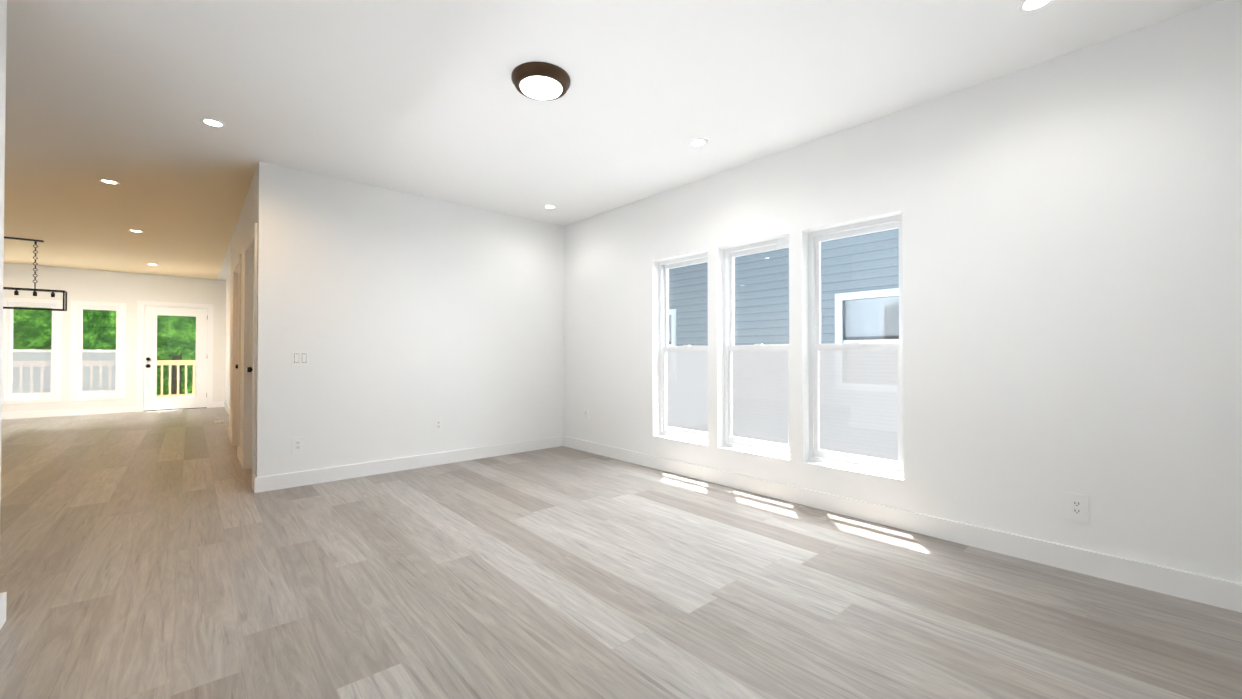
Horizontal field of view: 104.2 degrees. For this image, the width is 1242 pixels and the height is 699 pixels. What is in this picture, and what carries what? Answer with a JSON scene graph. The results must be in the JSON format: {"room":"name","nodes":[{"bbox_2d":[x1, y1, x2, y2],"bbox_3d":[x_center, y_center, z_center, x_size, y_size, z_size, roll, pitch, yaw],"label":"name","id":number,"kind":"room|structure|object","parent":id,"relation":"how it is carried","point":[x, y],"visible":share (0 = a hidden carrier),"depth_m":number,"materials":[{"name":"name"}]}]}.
{"room":"empty living room","nodes":[
{"label":"empty living room","id":0,"kind":"room"},
{"bbox_2d":[0,0,6,503],"bbox_3d":[-0.895,-0.220,0.071,0.113,2.610,4.959,1,-1,-42],"label":"wall","id":1,"kind":"structure","parent":0,"point":[3,14],"depth_m":1.94,"materials":[{"name":"white paint"}]},
{"bbox_2d":[0,593,5,628],"bbox_3d":[-0.847,1.027,0.101,0.016,0.118,4.959,1,-1,-42],"label":"baseboard","id":2,"kind":"structure","parent":1,"relation":"attached to","point":[2,608],"depth_m":1.93,"materials":[{"name":"white paint"}]},
{"bbox_2d":[2,263,225,411],"bbox_3d":[-9.657,-0.135,8.762,4.077,2.610,0.191,1,-1,-42],"label":"wall","id":3,"kind":"structure","parent":0,"point":[130,290],"depth_m":8.96,"materials":[{"name":"white paint"}]},
{"bbox_2d":[2,297,62,403],"bbox_3d":[-10.107,0.022,8.295,0.696,1.784,0.131,1,-1,-42],"label":"window","id":4,"kind":"structure","parent":3,"relation":"in","point":[31,373],"depth_m":8.30,"materials":[{"name":"white plastic"}]},
{"bbox_2d":[2,406,135,418],"bbox_3d":[-10.112,1.106,8.205,2.671,0.118,0.016,1,-1,-42],"label":"baseboard","id":5,"kind":"structure","parent":3,"relation":"attached to","point":[54,413],"depth_m":8.51,"materials":[{"name":"white paint"}]},
{"bbox_2d":[70,301,125,400],"bbox_3d":[-9.520,0.027,8.819,0.687,1.784,0.130,1,-1,-42],"label":"window","id":6,"kind":"structure","parent":3,"relation":"in","point":[98,372],"depth_m":8.81,"materials":[{"name":"white plastic"}]},
{"bbox_2d":[136,301,213,411],"bbox_3d":[-8.770,0.130,9.539,1.096,2.097,0.209,1,-1,-42],"label":"door frame","id":7,"kind":"structure","parent":3,"relation":"attached to","point":[140,304],"depth_m":9.31,"materials":[{"name":"white paint"}]},
{"bbox_2d":[144,306,207,410],"bbox_3d":[-8.716,0.170,9.489,0.924,1.991,0.104,1,-1,-42],"label":"glazed door","id":8,"kind":"structure","parent":3,"relation":"in","point":[153,402],"depth_m":9.46,"materials":[{"name":"white paint"}]},
{"bbox_2d":[147,407,206,410],"bbox_3d":[-8.793,1.177,9.555,0.948,0.019,0.209,1,-1,-42],"label":"door sill","id":9,"kind":"structure","parent":3,"relation":"attached to","point":[175,409],"depth_m":9.46,"materials":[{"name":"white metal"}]},
{"bbox_2d":[213,401,223,407],"bbox_3d":[-8.225,1.123,9.889,0.197,0.118,0.016,1,-1,-42],"label":"baseboard","id":10,"kind":"structure","parent":3,"relation":"attached to","point":[219,404],"depth_m":9.88,"materials":[{"name":"white paint"}]},
{"bbox_2d":[225,272,230,406],"bbox_3d":[-6.579,-0.139,8.290,0.113,2.610,4.611,1,-1,-42],"label":"wall","id":11,"kind":"structure","parent":0,"point":[227,366],"depth_m":9.38,"materials":[{"name":"white paint"}]},
{"bbox_2d":[224,401,229,413],"bbox_3d":[-7.333,1.114,9.026,0.016,0.118,2.492,1,-1,-42],"label":"baseboard","id":12,"kind":"structure","parent":11,"relation":"attached to","point":[226,406],"depth_m":9.12,"materials":[{"name":"white paint"}]},
{"bbox_2d":[229,166,257,450],"bbox_3d":[-4.026,-0.170,5.200,0.113,2.610,3.402,1,-1,-42],"label":"wall","id":13,"kind":"structure","parent":0,"point":[247,220],"depth_m":4.99,"materials":[{"name":"white paint"}]},
{"bbox_2d":[228,427,231,443],"bbox_3d":[-4.927,1.086,6.100,0.016,0.118,0.840,1,-1,-42],"label":"baseboard","id":14,"kind":"structure","parent":13,"relation":"attached to","point":[229,434],"depth_m":6.13,"materials":[{"name":"white paint"}]},
{"bbox_2d":[232,254,241,456],"bbox_3d":[-4.282,0.068,5.471,0.130,2.140,0.974,1,-1,-42],"label":"door frame","id":15,"kind":"structure","parent":13,"relation":"attached to","point":[237,263],"depth_m":5.74,"materials":[{"name":"white paint"}]},
{"bbox_2d":[238,447,242,464],"bbox_3d":[-3.802,1.073,4.839,0.016,0.118,0.592,1,-1,-42],"label":"baseboard","id":16,"kind":"structure","parent":13,"relation":"attached to","point":[240,454],"depth_m":4.82,"materials":[{"name":"white paint"}]},
{"bbox_2d":[242,223,256,489],"bbox_3d":[-3.227,0.057,4.289,0.130,2.140,1.009,1,-1,-42],"label":"door frame","id":17,"kind":"structure","parent":13,"relation":"attached to","point":[252,235],"depth_m":4.57,"materials":[{"name":"white paint"}]},
{"bbox_2d":[253,475,256,492],"bbox_3d":[-2.894,1.063,3.823,0.016,0.118,0.116,1,-1,-42],"label":"baseboard","id":18,"kind":"structure","parent":13,"relation":"attached to","point":[254,483],"depth_m":3.78,"materials":[{"name":"white paint"}]},
{"bbox_2d":[256,161,562,476],"bbox_3d":[-1.811,-0.173,4.821,2.914,2.610,0.113,1,-1,-42],"label":"wall","id":19,"kind":"structure","parent":0,"point":[404,319],"depth_m":4.49,"materials":[{"name":"white paint"}]},
{"bbox_2d":[292,436,303,452],"bbox_3d":[-2.656,0.784,3.975,0.083,0.131,0.009,1,-1,-42],"label":"outlet","id":20,"kind":"object","parent":19,"relation":"attached to","point":[297,444],"visible":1,"depth_m":3.97,"materials":[{"name":"white plastic"}]},
{"bbox_2d":[292,350,308,365],"bbox_3d":[-2.646,0.071,3.990,0.118,0.130,0.011,1,-1,-42],"label":"light switch","id":21,"kind":"object","parent":19,"relation":"attached to","point":[300,357],"visible":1,"depth_m":3.99,"materials":[{"name":"white plastic"}]},
{"bbox_2d":[257,436,562,492],"bbox_3d":[-1.774,1.072,4.755,2.899,0.118,0.016,1,-1,-42],"label":"baseboard","id":22,"kind":"structure","parent":19,"relation":"attached to","point":[289,480],"depth_m":4.46,"materials":[{"name":"white paint"}]},
{"bbox_2d":[434,417,442,430],"bbox_3d":[-1.793,0.735,4.746,0.083,0.130,0.009,1,-1,-42],"label":"outlet","id":23,"kind":"object","parent":19,"relation":"attached to","point":[438,424],"visible":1,"depth_m":4.75,"materials":[{"name":"white plastic"}]},
{"bbox_2d":[4,0,1222,279],"bbox_3d":[-3.710,-1.550,4.114,7.090,0.130,15.068,1,-1,-42],"label":"ceiling","id":24,"kind":"structure","parent":0,"point":[424,98],"depth_m":2.83,"materials":[{"name":"paint"}]},
{"bbox_2d":[3,236,66,310],"bbox_3d":[-7.926,-0.998,6.339,0.860,0.930,0.190,1,-1,-42],"label":"dining chandelier","id":25,"kind":"object","parent":24,"relation":"hanging from","point":[16,292],"visible":1,"depth_m":6.44,"materials":[{"name":"black metal"}]},
{"bbox_2d":[98,179,119,184],"bbox_3d":[-4.517,-1.479,4.267,0.136,0.009,0.136,1,-1,-42],"label":"recessed light","id":26,"kind":"object","parent":24,"relation":"in","point":[108,181],"visible":1,"depth_m":4.26,"materials":[{"name":"white paint"}]},
{"bbox_2d":[128,229,142,232],"bbox_3d":[-5.997,-1.463,5.978,0.136,0.009,0.136,1,-1,-42],"label":"recessed light","id":27,"kind":"object","parent":24,"relation":"in","point":[137,231],"visible":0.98,"depth_m":5.98,"materials":[{"name":"white paint"}]},
{"bbox_2d":[199,118,225,127],"bbox_3d":[-2.687,-1.490,3.183,0.136,0.009,0.136,1,-1,-42],"label":"recessed light","id":28,"kind":"object","parent":24,"relation":"in","point":[211,122],"visible":1,"depth_m":3.17,"materials":[{"name":"white paint"}]},
{"bbox_2d":[511,61,569,100],"bbox_3d":[-0.442,-1.461,2.679,0.322,0.077,0.322,1,-1,-42],"label":"flush ceiling light","id":29,"kind":"object","parent":24,"relation":"attached to","point":[541,81],"visible":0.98,"depth_m":2.60,"materials":[{"name":"brown metal"}]},
{"bbox_2d":[543,205,555,208],"bbox_3d":[-0.736,-1.472,4.994,0.136,0.009,0.136,1,-1,-42],"label":"recessed light","id":30,"kind":"object","parent":24,"relation":"in","point":[549,206],"visible":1,"depth_m":4.98,"materials":[{"name":"white paint"}]},
{"bbox_2d":[689,138,707,146],"bbox_3d":[0.558,-1.487,3.479,0.136,0.009,0.136,1,-1,-42],"label":"recessed light","id":31,"kind":"object","parent":24,"relation":"in","point":[698,142],"visible":1,"depth_m":3.47,"materials":[{"name":"white paint"}]},
{"bbox_2d":[1017,0,1054,13],"bbox_3d":[1.798,-1.501,2.090,0.136,0.009,0.136,1,-1,-42],"label":"recessed light","id":32,"kind":"object","parent":24,"relation":"in","point":[1026,6],"visible":1,"depth_m":2.11,"materials":[{"name":"white paint"}]},
{"bbox_2d":[0,407,1241,698],"bbox_3d":[-3.710,1.177,4.087,7.090,0.104,15.068,1,-1,-42],"label":"floor","id":33,"kind":"structure","parent":0,"point":[158,555],"depth_m":2.18,"materials":[{"name":"wood"}]},
{"bbox_2d":[563,0,1241,583],"bbox_3d":[-1.136,-0.158,6.397,0.191,2.610,15.068,1,-1,-42],"label":"wall","id":34,"kind":"structure","parent":0,"point":[1071,272],"depth_m":2.56,"materials":[{"name":"white paint"}]},
{"bbox_2d":[583,408,587,419],"bbox_3d":[-0.394,0.724,5.406,0.009,0.130,0.083,1,-1,-42],"label":"electrical outlet","id":35,"kind":"object","parent":34,"relation":"attached to","point":[585,413],"visible":1,"depth_m":5.40,"materials":[{"name":"white plastic"}]},
{"bbox_2d":[653,435,707,446],"bbox_3d":[0.557,0.831,4.412,0.087,0.010,0.658,1,-1,-42],"label":"sill","id":36,"kind":"structure","parent":34,"relation":"attached to","point":[682,440],"depth_m":4.38,"materials":[{"name":"white paint"}]},
{"bbox_2d":[659,252,707,442],"bbox_3d":[0.622,-0.009,4.478,0.087,1.692,0.658,1,-1,-42],"label":"window","id":37,"kind":"structure","parent":34,"relation":"in","point":[683,391],"depth_m":4.55,"materials":[{"name":"white plastic"}]},
{"bbox_2d":[717,446,789,460],"bbox_3d":[1.061,0.826,3.846,0.087,0.010,0.655,1,-1,-42],"label":"sill","id":38,"kind":"structure","parent":34,"relation":"attached to","point":[778,457],"depth_m":3.81,"materials":[{"name":"white paint"}]},
{"bbox_2d":[723,236,789,456],"bbox_3d":[1.126,-0.015,3.913,0.087,1.692,0.655,1,-1,-42],"label":"window","id":39,"kind":"structure","parent":34,"relation":"in","point":[756,401],"depth_m":3.96,"materials":[{"name":"white plastic"}]},
{"bbox_2d":[803,461,903,481],"bbox_3d":[1.569,0.820,3.278,0.087,0.010,0.661,1,-1,-42],"label":"sill","id":40,"kind":"structure","parent":34,"relation":"attached to","point":[865,472],"depth_m":3.25,"materials":[{"name":"white paint"}]},
{"bbox_2d":[808,214,903,476],"bbox_3d":[1.633,-0.020,3.344,0.087,1.692,0.661,1,-1,-42],"label":"window","id":41,"kind":"structure","parent":34,"relation":"in","point":[855,405],"depth_m":3.36,"materials":[{"name":"glass"}]},
{"bbox_2d":[563,436,1241,612],"bbox_3d":[1.498,1.058,3.278,0.016,0.118,6.577,1,-1,-42],"label":"baseboard","id":42,"kind":"structure","parent":34,"relation":"attached to","point":[1220,593],"depth_m":2.70,"materials":[{"name":"white paint"}]},
{"bbox_2d":[1066,492,1088,521],"bbox_3d":[2.276,0.786,2.413,0.009,0.130,0.083,1,-1,-42],"label":"electrical outlet","id":43,"kind":"object","parent":34,"relation":"attached to","point":[1077,506],"visible":1,"depth_m":2.41,"materials":[{"name":"white plastic"}]},
{"label":"outside","id":44,"kind":"structure","parent":0,"visible":0},
{"bbox_3d":[-9.924,1.274,10.038,5.742,0.096,2.088,1,-1,-42],"label":"floor","id":45,"kind":"structure","parent":44,"visible":0},
{"bbox_2d":[156,360,195,397],"bbox_3d":[-10.576,0.977,10.771,5.742,1.470,0.113,1,-1,-42],"label":"deck railing","id":46,"kind":"object","parent":45,"relation":"on","point":[174,362],"depth_m":11.07,"materials":[{"name":"beige wood"}]},
{"bbox_3d":[-21.644,3.542,24.325,52.200,0.087,39.046,1,-1,-42],"label":"lawn","id":47,"kind":"structure","parent":0,"visible":0},
{"bbox_2d":[13,307,195,394],"bbox_3d":[-16.000,-2.782,15.449,45.240,14.127,12.837,1,-1,-42],"label":"trees","id":48,"kind":"object","parent":47,"relation":"on","point":[105,314],"depth_m":13.28,"materials":[{"name":"green plant"}]},
{"bbox_3d":[-0.306,1.691,7.749,2.871,0.017,26.100,1,-1,-42],"label":"ground","id":49,"kind":"structure","parent":0,"visible":0},
{"bbox_2d":[669,228,898,345],"bbox_3d":[0.684,-1.266,8.661,0.218,5.916,26.100,1,-1,-42],"label":"wall","id":50,"kind":"structure","parent":49,"relation":"on","point":[700,334],"depth_m":6.82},
{"bbox_2d":[669,309,675,345],"bbox_3d":[0.669,-0.076,8.561,0.130,1.218,0.896,1,-1,-42],"label":"window","id":51,"kind":"structure","parent":50,"relation":"attached to","point":[672,324],"depth_m":8.23,"materials":[{"name":"white paint"}]},
{"bbox_2d":[835,288,898,343],"bbox_3d":[3.079,-0.102,5.861,0.130,1.218,0.914,1,-1,-42],"label":"window","id":52,"kind":"structure","parent":50,"relation":"attached to","point":[881,303],"depth_m":5.92,"materials":[{"name":"white paint"}]}
]}

